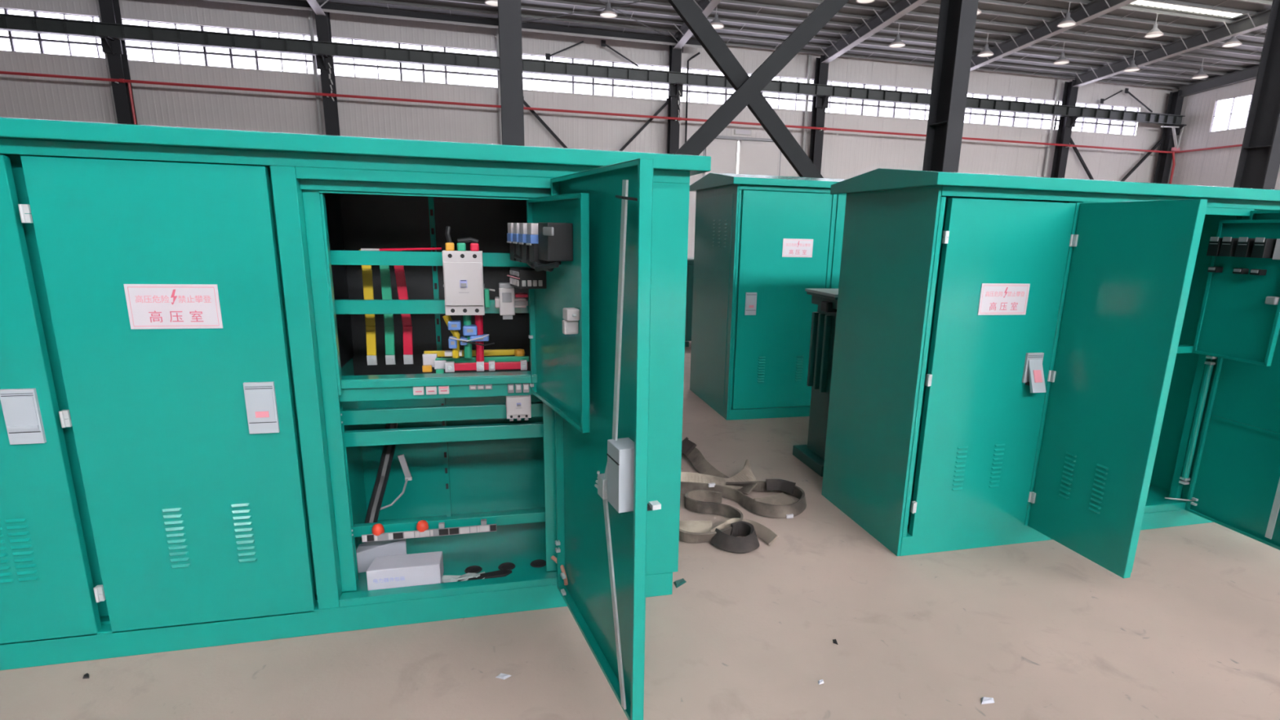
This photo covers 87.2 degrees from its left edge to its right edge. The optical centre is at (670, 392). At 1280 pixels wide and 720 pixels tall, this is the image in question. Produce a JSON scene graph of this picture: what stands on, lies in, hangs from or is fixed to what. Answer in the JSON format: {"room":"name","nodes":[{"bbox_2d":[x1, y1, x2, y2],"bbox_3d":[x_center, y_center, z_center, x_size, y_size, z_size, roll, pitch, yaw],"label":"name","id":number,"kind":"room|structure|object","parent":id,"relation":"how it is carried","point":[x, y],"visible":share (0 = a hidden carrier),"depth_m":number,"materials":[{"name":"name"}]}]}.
{"room":"factory workshop","nodes":[
{"label":"factory workshop","id":0,"kind":"room"},
{"bbox_2d":[0,0,1172,257],"bbox_3d":[-11.418,-8.319,22.073,69.420,8.600,0.170,-2,14,-14],"label":"wall","id":1,"kind":"structure","parent":0,"point":[846,155],"depth_m":23.00,"materials":[{"name":"white metal"}]},
{"bbox_2d":[0,8,105,57],"bbox_3d":[-19.162,-10.516,19.488,5.688,1.170,0.080,-2,14,-14],"label":"window","id":2,"kind":"structure","parent":1,"relation":"in","point":[12,41],"depth_m":19.75,"materials":[{"name":"grey glass"}]},
{"bbox_2d":[121,18,320,74],"bbox_3d":[-13.682,-10.715,20.892,5.688,1.170,0.080,-2,14,-14],"label":"window","id":3,"kind":"structure","parent":1,"relation":"in","point":[135,51],"depth_m":20.82,"materials":[{"name":"grey glass"}]},
{"bbox_2d":[331,37,497,87],"bbox_3d":[-8.202,-10.914,22.295,5.688,1.170,0.080,-2,14,-14],"label":"window","id":4,"kind":"structure","parent":1,"relation":"in","point":[343,66],"depth_m":22.24,"materials":[{"name":"grey glass"}]},
{"bbox_2d":[545,40,583,60],"bbox_3d":[-3.605,-11.705,22.944,1.300,0.700,0.046,-2,14,-14],"label":"brace","id":5,"kind":"object","parent":1,"relation":"attached to","point":[547,55],"visible":1,"depth_m":22.89,"materials":[{"name":"paint"}]},
{"bbox_2d":[522,53,669,100],"bbox_3d":[-2.722,-11.114,23.698,5.688,1.170,0.080,-2,14,-14],"label":"window","id":6,"kind":"structure","parent":1,"relation":"in","point":[534,82],"depth_m":23.73,"materials":[{"name":"grey glass"}]},
{"bbox_2d":[600,40,639,66],"bbox_3d":[-1.744,-11.821,23.408,1.340,0.760,0.046,-2,14,-14],"label":"brace","id":7,"kind":"object","parent":1,"relation":"attached to","point":[602,42],"visible":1,"depth_m":23.32,"materials":[{"name":"paint"}]},
{"bbox_2d":[0,71,1242,183],"bbox_3d":[-9.463,-4.841,14.269,69.092,5.614,15.800,-2,14,-14],"label":"pipe","id":8,"kind":"object","parent":1,"relation":"attached to","point":[327,95],"visible":0.75,"depth_m":22.35,"materials":[{"name":"red metal"}]},
{"bbox_2d":[702,135,781,177],"bbox_3d":[2.800,-7.148,26.011,3.460,5.180,0.120,-2,14,-14],"label":"door","id":9,"kind":"structure","parent":1,"relation":"in","point":[756,157],"depth_m":25.55,"materials":[{"name":"white metal"}]},
{"bbox_2d":[734,128,751,135],"bbox_3d":[2.748,-9.839,25.346,0.660,0.180,0.065,-2,14,-14],"label":"exit sign","id":10,"kind":"object","parent":1,"relation":"attached to","point":[737,131],"visible":1,"depth_m":25.32,"materials":[{"name":"grey plastic"}]},
{"bbox_2d":[680,67,814,111],"bbox_3d":[2.757,-11.313,25.101,5.688,1.170,0.080,-2,14,-14],"label":"window","id":11,"kind":"structure","parent":1,"relation":"in","point":[695,94],"depth_m":25.00,"materials":[{"name":"grey glass"}]},
{"bbox_2d":[825,80,931,119],"bbox_3d":[8.237,-11.512,26.504,5.688,1.170,0.080,-2,14,-14],"label":"window","id":12,"kind":"structure","parent":1,"relation":"in","point":[837,105],"depth_m":26.51,"materials":[{"name":"white glass"}]},
{"bbox_2d":[964,93,1059,129],"bbox_3d":[13.717,-11.712,27.907,5.688,1.170,0.080,-2,14,-14],"label":"window","id":13,"kind":"structure","parent":1,"relation":"in","point":[971,116],"depth_m":28.04,"materials":[{"name":"grey glass"}]},
{"bbox_2d":[1055,101,1139,135],"bbox_3d":[18.512,-11.886,29.134,4.273,1.170,0.080,-2,14,-14],"label":"window","id":14,"kind":"structure","parent":1,"relation":"in","point":[1088,125],"depth_m":29.26,"materials":[{"name":"grey glass"}]},
{"bbox_2d":[1099,89,1122,103],"bbox_3d":[18.821,-12.632,28.658,1.040,0.610,0.046,-2,14,-14],"label":"brace","id":15,"kind":"object","parent":1,"relation":"attached to","point":[1102,100],"visible":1,"depth_m":28.61,"materials":[{"name":"paint"}]},
{"bbox_2d":[0,341,1279,719],"bbox_3d":[-3.207,3.858,-8.508,97.300,0.250,67.800,-2,14,-14],"label":"floor","id":16,"kind":"structure","parent":0,"point":[1042,630],"depth_m":2.82,"materials":[{"name":"concrete"}]},
{"bbox_2d":[83,672,88,678],"bbox_3d":[-2.213,1.071,2.542,0.020,0.010,0.040,-12,19,-44],"label":"scrap","id":17,"kind":"object","parent":16,"relation":"on","point":[86,675],"visible":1,"depth_m":2.54,"materials":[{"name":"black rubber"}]},
{"bbox_2d":[95,0,117,123],"bbox_3d":[-16.820,-7.876,20.522,0.142,8.200,0.142,-2,14,-14],"label":"pipe","id":18,"kind":"object","parent":16,"relation":"on","point":[97,1],"visible":0.17,"depth_m":20.07,"materials":[{"name":"grey plastic"}]},
{"bbox_2d":[98,0,137,124],"bbox_3d":[-16.305,-7.719,20.145,0.600,8.100,0.880,-2,14,-14],"label":"wall column","id":19,"kind":"structure","parent":16,"relation":"on","point":[115,49],"depth_m":19.73,"materials":[{"name":"metal"}]},
{"bbox_2d":[307,9,323,134],"bbox_3d":[-11.360,-8.074,21.920,0.142,8.200,0.142,-2,14,-14],"label":"pipe","id":20,"kind":"object","parent":16,"relation":"on","point":[310,19],"visible":0.41,"depth_m":21.40,"materials":[{"name":"grey plastic"}]},
{"bbox_2d":[315,11,340,135],"bbox_3d":[-10.825,-7.919,21.547,0.600,8.100,0.880,-2,14,-14],"label":"wall column","id":21,"kind":"structure","parent":16,"relation":"on","point":[325,64],"depth_m":21.08,"materials":[{"name":"metal"}]},
{"bbox_2d":[306,0,328,15],"bbox_3d":[-8.750,-10.467,13.083,0.860,1.461,15.877,-2,14,-14],"label":"rafter","id":22,"kind":"object","parent":21,"relation":"attached to","point":[314,4],"visible":0.97,"depth_m":20.17,"materials":[{"name":"grey paint"}]},
{"bbox_2d":[0,116,711,719],"bbox_3d":[-1.494,0.026,2.596,3.352,2.052,1.920,-2,14,-14],"label":"tall cabinet","id":23,"kind":"object","parent":16,"relation":"on","point":[233,364],"visible":1,"depth_m":2.57,"materials":[{"name":"green metal"}]},
{"bbox_2d":[356,538,406,573],"bbox_3d":[-1.359,0.743,3.161,0.219,0.137,0.110,-4,15,-23],"label":"carton","id":24,"kind":"object","parent":23,"relation":"in","point":[366,552],"visible":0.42,"depth_m":3.11,"materials":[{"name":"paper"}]},
{"bbox_2d":[366,551,444,590],"bbox_3d":[-1.182,0.801,3.008,0.305,0.107,0.133,-2,14,-14],"label":"carton","id":25,"kind":"object","parent":23,"relation":"in","point":[422,568],"visible":0.98,"depth_m":2.96,"materials":[{"name":"white cardboard"}]},
{"bbox_2d":[373,576,404,582],"bbox_3d":[-1.226,0.815,2.929,0.128,0.020,0.001,-2,14,-14],"label":"print","id":26,"kind":"object","parent":25,"relation":"attached to","point":[375,579],"depth_m":2.93,"materials":[{"name":"blue"}]},
{"bbox_2d":[438,571,484,583],"bbox_3d":[-0.947,0.841,3.046,0.208,0.014,0.078,-2,14,-14],"label":"plastic film","id":27,"kind":"object","parent":23,"relation":"on","point":[446,579],"visible":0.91,"depth_m":3.05,"materials":[{"name":"grey plastic"}]},
{"bbox_2d":[457,577,479,581],"bbox_3d":[-0.915,0.850,3.029,0.108,0.013,0.035,-4,15,-20],"label":"scrap","id":28,"kind":"object","parent":23,"relation":"in","point":[473,578],"visible":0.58,"depth_m":3.04,"materials":[{"name":"black"}]},
{"bbox_2d":[476,568,511,579],"bbox_3d":[-0.813,0.837,3.092,0.168,0.013,0.050,-4,15,-23],"label":"scrap","id":29,"kind":"object","parent":23,"relation":"in","point":[501,573],"visible":0.89,"depth_m":3.08,"materials":[{"name":"black"}]},
{"bbox_2d":[506,267,546,288],"bbox_3d":[-0.579,-0.463,2.704,0.114,0.073,0.180,-6,15,-27],"label":"switch","id":30,"kind":"object","parent":23,"relation":"attached to","point":[520,277],"depth_m":2.64,"materials":[{"name":"black plastic"}]},
{"bbox_2d":[495,28,502,144],"bbox_3d":[-5.861,-8.274,23.328,0.142,8.200,0.142,-2,14,-14],"label":"pipe","id":31,"kind":"object","parent":16,"relation":"on","point":[496,29],"visible":0.24,"depth_m":22.80,"materials":[{"name":"grey plastic"}]},
{"bbox_2d":[495,673,511,679],"bbox_3d":[-0.647,1.096,2.602,0.060,0.010,0.030,3,14,5],"label":"scrap","id":32,"kind":"object","parent":16,"relation":"on","point":[503,676],"visible":1,"depth_m":2.60,"materials":[{"name":"grey paper"}]},
{"bbox_2d":[497,0,524,145],"bbox_3d":[-1.791,-4.848,7.394,0.400,9.250,0.600,-2,14,-14],"label":"steel column","id":33,"kind":"structure","parent":16,"relation":"on","point":[509,15],"depth_m":7.48,"materials":[{"name":"metal"}]},
{"bbox_2d":[667,0,823,177],"bbox_3d":[0.965,-3.783,8.400,5.613,6.110,0.091,-2,14,-14],"label":"diagonal brace","id":34,"kind":"object","parent":33,"relation":"attached to","point":[688,11],"visible":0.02,"depth_m":8.30,"materials":[{"name":"paint"}]},
{"bbox_2d":[666,44,683,153],"bbox_3d":[0.135,-8.317,24.354,0.600,8.100,0.880,-2,14,-14],"label":"wall column","id":35,"kind":"structure","parent":16,"relation":"on","point":[675,91],"depth_m":23.89,"materials":[{"name":"metal"}]},
{"bbox_2d":[618,97,669,151],"bbox_3d":[-1.956,-8.546,24.168,3.984,4.092,0.091,-2,14,-14],"label":"brace","id":36,"kind":"object","parent":35,"relation":"attached to","point":[667,102],"visible":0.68,"depth_m":24.14,"materials":[{"name":"paint"}]},
{"bbox_2d":[667,0,721,49],"bbox_3d":[2.064,-10.861,15.851,0.560,1.461,15.877,-2,14,-14],"label":"rafter","id":37,"kind":"object","parent":35,"relation":"attached to","point":[683,33],"visible":0.65,"depth_m":22.01,"materials":[{"name":"grey paint"}]},
{"bbox_2d":[673,577,686,587],"bbox_3d":[0.043,0.937,3.332,0.047,0.010,0.098,12,17,37],"label":"scrap","id":38,"kind":"object","parent":16,"relation":"on","point":[678,583],"visible":1,"depth_m":3.32,"materials":[{"name":"green paint"}]},
{"bbox_2d":[684,257,693,346],"bbox_3d":[0.604,-1.396,10.273,1.000,1.305,0.500,-2,14,-14],"label":"transformer","id":39,"kind":"object","parent":16,"relation":"on","point":[690,260],"visible":0.05,"depth_m":9.99,"materials":[{"name":"black metal"}]},
{"bbox_2d":[684,52,700,142],"bbox_3d":[0.748,-8.370,24.999,0.464,7.929,0.096,1,14,-1],"label":"pipe","id":40,"kind":"object","parent":16,"relation":"on","point":[698,53],"visible":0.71,"depth_m":24.41,"materials":[{"name":"metal"}]},
{"bbox_2d":[679,489,777,553],"bbox_3d":[0.204,0.750,3.939,0.561,0.093,0.765,-5,15,-26],"label":"sling","id":41,"kind":"object","parent":16,"relation":"on","point":[723,535],"visible":0.92,"depth_m":3.83,"materials":[{"name":"grey fabric"}]},
{"bbox_2d":[680,436,806,518],"bbox_3d":[0.263,0.567,4.603,0.698,0.145,1.432,-9,17,-36],"label":"sling","id":42,"kind":"object","parent":16,"relation":"on","point":[736,487],"visible":0.91,"depth_m":4.44,"materials":[{"name":"grey fabric"}]},
{"bbox_2d":[689,172,846,420],"bbox_3d":[1.996,-1.036,6.964,3.420,2.232,1.360,-2,14,-14],"label":"tall cabinet","id":43,"kind":"object","parent":16,"relation":"on","point":[761,241],"visible":0.48,"depth_m":6.11,"materials":[{"name":"green metal"}]},
{"bbox_2d":[802,54,811,151],"bbox_3d":[5.137,-8.674,26.144,0.142,8.200,0.142,-2,14,-14],"label":"pipe","id":44,"kind":"object","parent":16,"relation":"on","point":[809,65],"visible":0.48,"depth_m":25.56,"materials":[{"name":"grey plastic"}]},
{"bbox_2d":[792,288,838,476],"bbox_3d":[1.526,-0.104,5.039,1.000,1.305,0.500,-2,14,-14],"label":"transformer","id":45,"kind":"object","parent":16,"relation":"on","point":[824,321],"visible":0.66,"depth_m":4.93,"materials":[{"name":"black paint"}]},
{"bbox_2d":[808,55,830,173],"bbox_3d":[5.614,-8.517,25.757,0.600,8.100,0.880,-2,14,-14],"label":"wall column","id":46,"kind":"structure","parent":16,"relation":"on","point":[820,104],"depth_m":25.34,"materials":[{"name":"metal"}]},
{"bbox_2d":[819,0,928,63],"bbox_3d":[7.544,-11.060,17.255,0.560,1.461,15.877,-2,14,-14],"label":"rafter","id":47,"kind":"object","parent":46,"relation":"attached to","point":[898,9],"visible":1,"depth_m":21.71,"materials":[{"name":"grey paint"}]},
{"bbox_2d":[817,679,823,684],"bbox_3d":[0.589,1.124,2.618,0.036,0.010,0.018,-8,17,-34],"label":"scrap","id":48,"kind":"object","parent":16,"relation":"on","point":[820,682],"visible":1,"depth_m":2.61,"materials":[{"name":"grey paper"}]},
{"bbox_2d":[922,0,978,172],"bbox_3d":[3.786,-5.051,8.822,0.400,9.250,0.600,-2,14,-14],"label":"steel column","id":49,"kind":"structure","parent":16,"relation":"on","point":[957,18],"depth_m":9.00,"materials":[{"name":"metal"}]},
{"bbox_2d":[674,0,848,155],"bbox_3d":[0.998,-3.757,8.277,5.611,6.011,0.091,-2,14,-14],"label":"diagonal brace","id":50,"kind":"object","parent":49,"relation":"attached to","point":[826,10],"visible":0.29,"depth_m":8.23,"materials":[{"name":"paint"}]},
{"bbox_2d":[981,697,994,704],"bbox_3d":[1.197,1.159,2.540,0.070,0.010,0.035,-2,14,-14],"label":"scrap","id":51,"kind":"object","parent":16,"relation":"on","point":[984,700],"visible":1,"depth_m":2.53,"materials":[{"name":"grey paper"}]},
{"bbox_2d":[821,168,1279,578],"bbox_3d":[2.794,-0.206,4.009,3.368,2.052,1.621,-2,14,-14],"label":"tall cabinet","id":52,"kind":"object","parent":16,"relation":"on","point":[1086,366],"visible":1,"depth_m":3.56,"materials":[{"name":"green metal"}]},
{"bbox_2d":[1043,79,1060,177],"bbox_3d":[16.097,-9.073,28.950,0.142,8.200,0.142,-2,14,-14],"label":"pipe","id":53,"kind":"object","parent":16,"relation":"on","point":[1057,88],"visible":0.47,"depth_m":28.43,"materials":[{"name":"grey plastic"}]},
{"bbox_2d":[1050,80,1080,177],"bbox_3d":[16.574,-8.915,28.563,0.600,8.100,0.880,-2,14,-14],"label":"wall column","id":54,"kind":"structure","parent":16,"relation":"on","point":[1065,126],"depth_m":28.21,"materials":[{"name":"metal"}]},
{"bbox_2d":[1070,137,1093,179],"bbox_3d":[18.564,-9.227,29.438,3.809,4.047,0.091,-2,14,-14],"label":"brace","id":55,"kind":"object","parent":54,"relation":"attached to","point":[1075,148],"visible":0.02,"depth_m":29.01,"materials":[{"name":"paint"}]},
{"bbox_2d":[1072,8,1271,87],"bbox_3d":[18.503,-11.459,20.061,0.560,1.461,15.877,-2,14,-14],"label":"rafter","id":56,"kind":"object","parent":54,"relation":"attached to","point":[1260,20],"visible":0.92,"depth_m":23.33,"materials":[{"name":"grey paint"}]},
{"bbox_2d":[1153,90,1186,183],"bbox_3d":[21.976,-9.112,29.946,0.600,8.100,0.880,-2,14,-14],"label":"wall column","id":57,"kind":"structure","parent":16,"relation":"on","point":[1174,107],"depth_m":29.63,"materials":[{"name":"metal"}]},
{"bbox_2d":[0,13,1185,125],"bbox_3d":[-11.126,-10.606,20.607,68.820,0.400,0.260,-2,14,-14],"label":"girder","id":58,"kind":"object","parent":57,"relation":"on","point":[8,22],"visible":0.88,"depth_m":21.86,"materials":[{"name":"metal"}]},
{"bbox_2d":[1120,137,1164,181],"bbox_3d":[19.916,-9.258,29.789,4.116,4.224,0.091,-2,14,-14],"label":"brace","id":59,"kind":"object","parent":57,"relation":"attached to","point":[1161,140],"visible":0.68,"depth_m":29.76,"materials":[{"name":"paint"}]},
{"bbox_2d":[1160,125,1183,151],"bbox_3d":[21.722,-11.067,29.184,1.211,1.005,0.110,-2,14,-14],"label":"bracket","id":60,"kind":"object","parent":57,"relation":"attached to","point":[1175,148],"visible":1,"depth_m":29.25,"materials":[{"name":"grey metal"}]},
{"bbox_2d":[1178,65,1258,97],"bbox_3d":[24.051,-11.660,21.481,0.260,1.461,15.877,-2,14,-14],"label":"rafter","id":61,"kind":"object","parent":57,"relation":"attached to","point":[1249,73],"visible":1,"depth_m":27.43,"materials":[{"name":"grey paint"}]},
{"bbox_2d":[1233,0,1279,189],"bbox_3d":[9.372,-5.255,10.252,0.400,9.250,0.600,-2,14,-14],"label":"steel column","id":62,"kind":"structure","parent":16,"relation":"on","point":[1259,162],"depth_m":10.50,"materials":[{"name":"metal"}]},
{"bbox_3d":[11.094,-8.716,27.160,0.600,8.100,0.880,-2,14,-14],"label":"wall column","id":63,"kind":"structure","parent":16,"relation":"on","visible":0},
{"bbox_2d":[969,0,1137,71],"bbox_3d":[13.024,-11.259,18.658,0.560,1.461,15.877,-2,14,-14],"label":"rafter","id":64,"kind":"object","parent":63,"relation":"attached to","point":[1095,9],"visible":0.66,"depth_m":21.95,"materials":[{"name":"grey paint"}]},
{"bbox_3d":[-5.345,-8.118,22.951,0.600,8.100,0.880,-2,14,-14],"label":"wall column","id":65,"kind":"structure","parent":16,"relation":"on","visible":0},
{"bbox_2d":[523,96,567,147],"bbox_3d":[-3.575,-8.547,23.738,3.368,3.388,0.091,-2,14,-14],"label":"brace","id":66,"kind":"object","parent":65,"relation":"attached to","point":[525,103],"visible":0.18,"depth_m":23.32,"materials":[{"name":"paint"}]},
{"bbox_2d":[300,0,1272,89],"bbox_3d":[-7.035,-9.241,4.622,69.520,2.372,34.720,-2,14,-14],"label":"ceiling","id":67,"kind":"structure","parent":0,"point":[1113,35],"depth_m":22.37,"materials":[{"name":"grey metal"}]},
{"bbox_2d":[484,0,497,6],"bbox_3d":[-4.947,-11.286,18.808,0.510,0.693,0.510,-2,14,-14],"label":"lamp","id":68,"kind":"object","parent":67,"relation":"hanging from","point":[491,2],"visible":0.7,"depth_m":18.90,"materials":[{"name":"grey plastic"}]},
{"bbox_2d":[600,0,617,17],"bbox_3d":[-1.801,-11.401,19.614,0.510,0.693,0.510,-2,14,-14],"label":"lamp","id":69,"kind":"object","parent":67,"relation":"hanging from","point":[607,12],"visible":1,"depth_m":19.59,"materials":[{"name":"grey metal"}]},
{"bbox_2d":[710,6,724,29],"bbox_3d":[1.404,-11.517,20.434,0.510,0.693,0.510,-2,14,-14],"label":"lamp","id":70,"kind":"object","parent":67,"relation":"hanging from","point":[716,23],"visible":0.83,"depth_m":20.40,"materials":[{"name":"grey metal"}]},
{"bbox_2d":[856,0,875,3],"bbox_3d":[5.418,-11.172,18.520,0.510,0.637,0.510,-2,14,-14],"label":"lamp","id":71,"kind":"object","parent":67,"relation":"hanging from","point":[857,1],"visible":1,"depth_m":18.71,"materials":[{"name":"grey plastic"}]},
{"bbox_2d":[888,22,905,48],"bbox_3d":[7.464,-11.738,21.986,0.510,0.693,0.510,-2,14,-14],"label":"lamp","id":72,"kind":"object","parent":67,"relation":"hanging from","point":[897,42],"visible":1,"depth_m":21.96,"materials":[{"name":"grey metal"}]},
{"bbox_2d":[977,8,981,14],"bbox_3d":[8.739,-11.292,19.370,0.510,0.637,0.510,-2,14,-14],"label":"lamp","id":73,"kind":"object","parent":67,"relation":"hanging from","point":[979,11],"visible":0.09,"depth_m":19.32,"materials":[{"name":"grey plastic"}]},
{"bbox_2d":[977,32,993,57],"bbox_3d":[10.766,-11.858,22.831,0.510,0.693,0.510,-2,14,-14],"label":"lamp","id":74,"kind":"object","parent":67,"relation":"hanging from","point":[985,52],"visible":1,"depth_m":22.80,"materials":[{"name":"grey metal"}]},
{"bbox_2d":[1053,41,1069,65],"bbox_3d":[13.806,-11.968,23.610,0.510,0.693,0.510,-2,14,-14],"label":"lamp","id":75,"kind":"object","parent":67,"relation":"hanging from","point":[1062,60],"visible":1,"depth_m":23.58,"materials":[{"name":"grey metal"}]},
{"bbox_2d":[1057,1,1075,27],"bbox_3d":[11.973,-11.410,20.198,0.510,0.637,0.510,-2,14,-14],"label":"lamp","id":76,"kind":"object","parent":67,"relation":"hanging from","point":[1068,21],"visible":1,"depth_m":20.17,"materials":[{"name":"grey metal"}]},
{"bbox_2d":[1123,49,1139,71],"bbox_3d":[16.807,-12.077,24.378,0.510,0.693,0.510,-2,14,-14],"label":"lamp","id":77,"kind":"object","parent":67,"relation":"hanging from","point":[1132,67],"visible":1,"depth_m":24.35,"materials":[{"name":"grey metal"}]},
{"bbox_2d":[1124,88,1152,112],"bbox_3d":[20.267,-12.646,29.038,1.650,0.870,0.046,-2,14,-14],"label":"brace","id":78,"kind":"object","parent":67,"relation":"attached to","point":[1126,89],"visible":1,"depth_m":28.98,"materials":[{"name":"paint"}]},
{"bbox_2d":[1143,13,1163,38],"bbox_3d":[15.197,-11.527,21.024,0.510,0.637,0.510,-2,14,-14],"label":"lamp","id":79,"kind":"object","parent":67,"relation":"hanging from","point":[1154,32],"visible":1,"depth_m":20.99,"materials":[{"name":"grey metal"}]},
{"bbox_2d":[1191,57,1208,79],"bbox_3d":[19.924,-12.191,25.177,0.510,0.693,0.510,-2,14,-14],"label":"lamp","id":80,"kind":"object","parent":67,"relation":"hanging from","point":[1201,74],"visible":1,"depth_m":25.15,"materials":[{"name":"grey metal"}]},
{"bbox_2d":[1222,36,1241,47],"bbox_3d":[18.324,-11.641,21.825,0.510,0.637,0.510,-2,14,-14],"label":"lamp","id":81,"kind":"object","parent":67,"relation":"hanging from","point":[1233,42],"visible":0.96,"depth_m":21.81,"materials":[{"name":"grey metal"}]},
{"bbox_2d":[1167,78,1279,189],"bbox_3d":[26.443,-6.123,14.264,0.136,9.900,34.500,-2,14,-14],"label":"wall","id":82,"kind":"structure","parent":0,"point":[1217,166],"depth_m":28.28,"materials":[{"name":"white metal"}]},
{"bbox_2d":[1209,93,1253,132],"bbox_3d":[23.061,-11.220,26.739,0.060,1.264,2.844,-2,14,-14],"label":"window","id":83,"kind":"structure","parent":82,"relation":"in","point":[1229,113],"depth_m":27.38,"materials":[{"name":"grey glass"}]},
{"bbox_3d":[-40.750,-4.019,-3.025,0.120,10.600,34.500,-2,14,-14],"label":"wall","id":84,"kind":"structure","parent":0,"visible":0},
{"bbox_2d":[206,0,703,53],"bbox_3d":[-21.778,-11.238,17.604,47.350,0.460,0.100,-2,14,-14],"label":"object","id":85,"kind":"object","parent":84,"relation":"attached to","point":[293,4],"visible":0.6,"depth_m":21.39,"materials":[{"name":"paint"}]},
{"bbox_2d":[522,0,650,22],"bbox_3d":[-2.249,-11.894,20.809,6.404,0.288,0.026,7,15,23],"label":"tie","id":86,"kind":"object","parent":85,"relation":"attached to","point":[644,0],"visible":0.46,"depth_m":20.97,"materials":[{"name":"grey paint"}]},
{"bbox_2d":[597,0,666,36],"bbox_3d":[-1.214,-12.016,21.553,0.026,0.227,4.590,10,16,32],"label":"tie","id":87,"kind":"object","parent":85,"relation":"attached to","point":[597,0],"visible":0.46,"depth_m":21.55,"materials":[{"name":"grey paint"}]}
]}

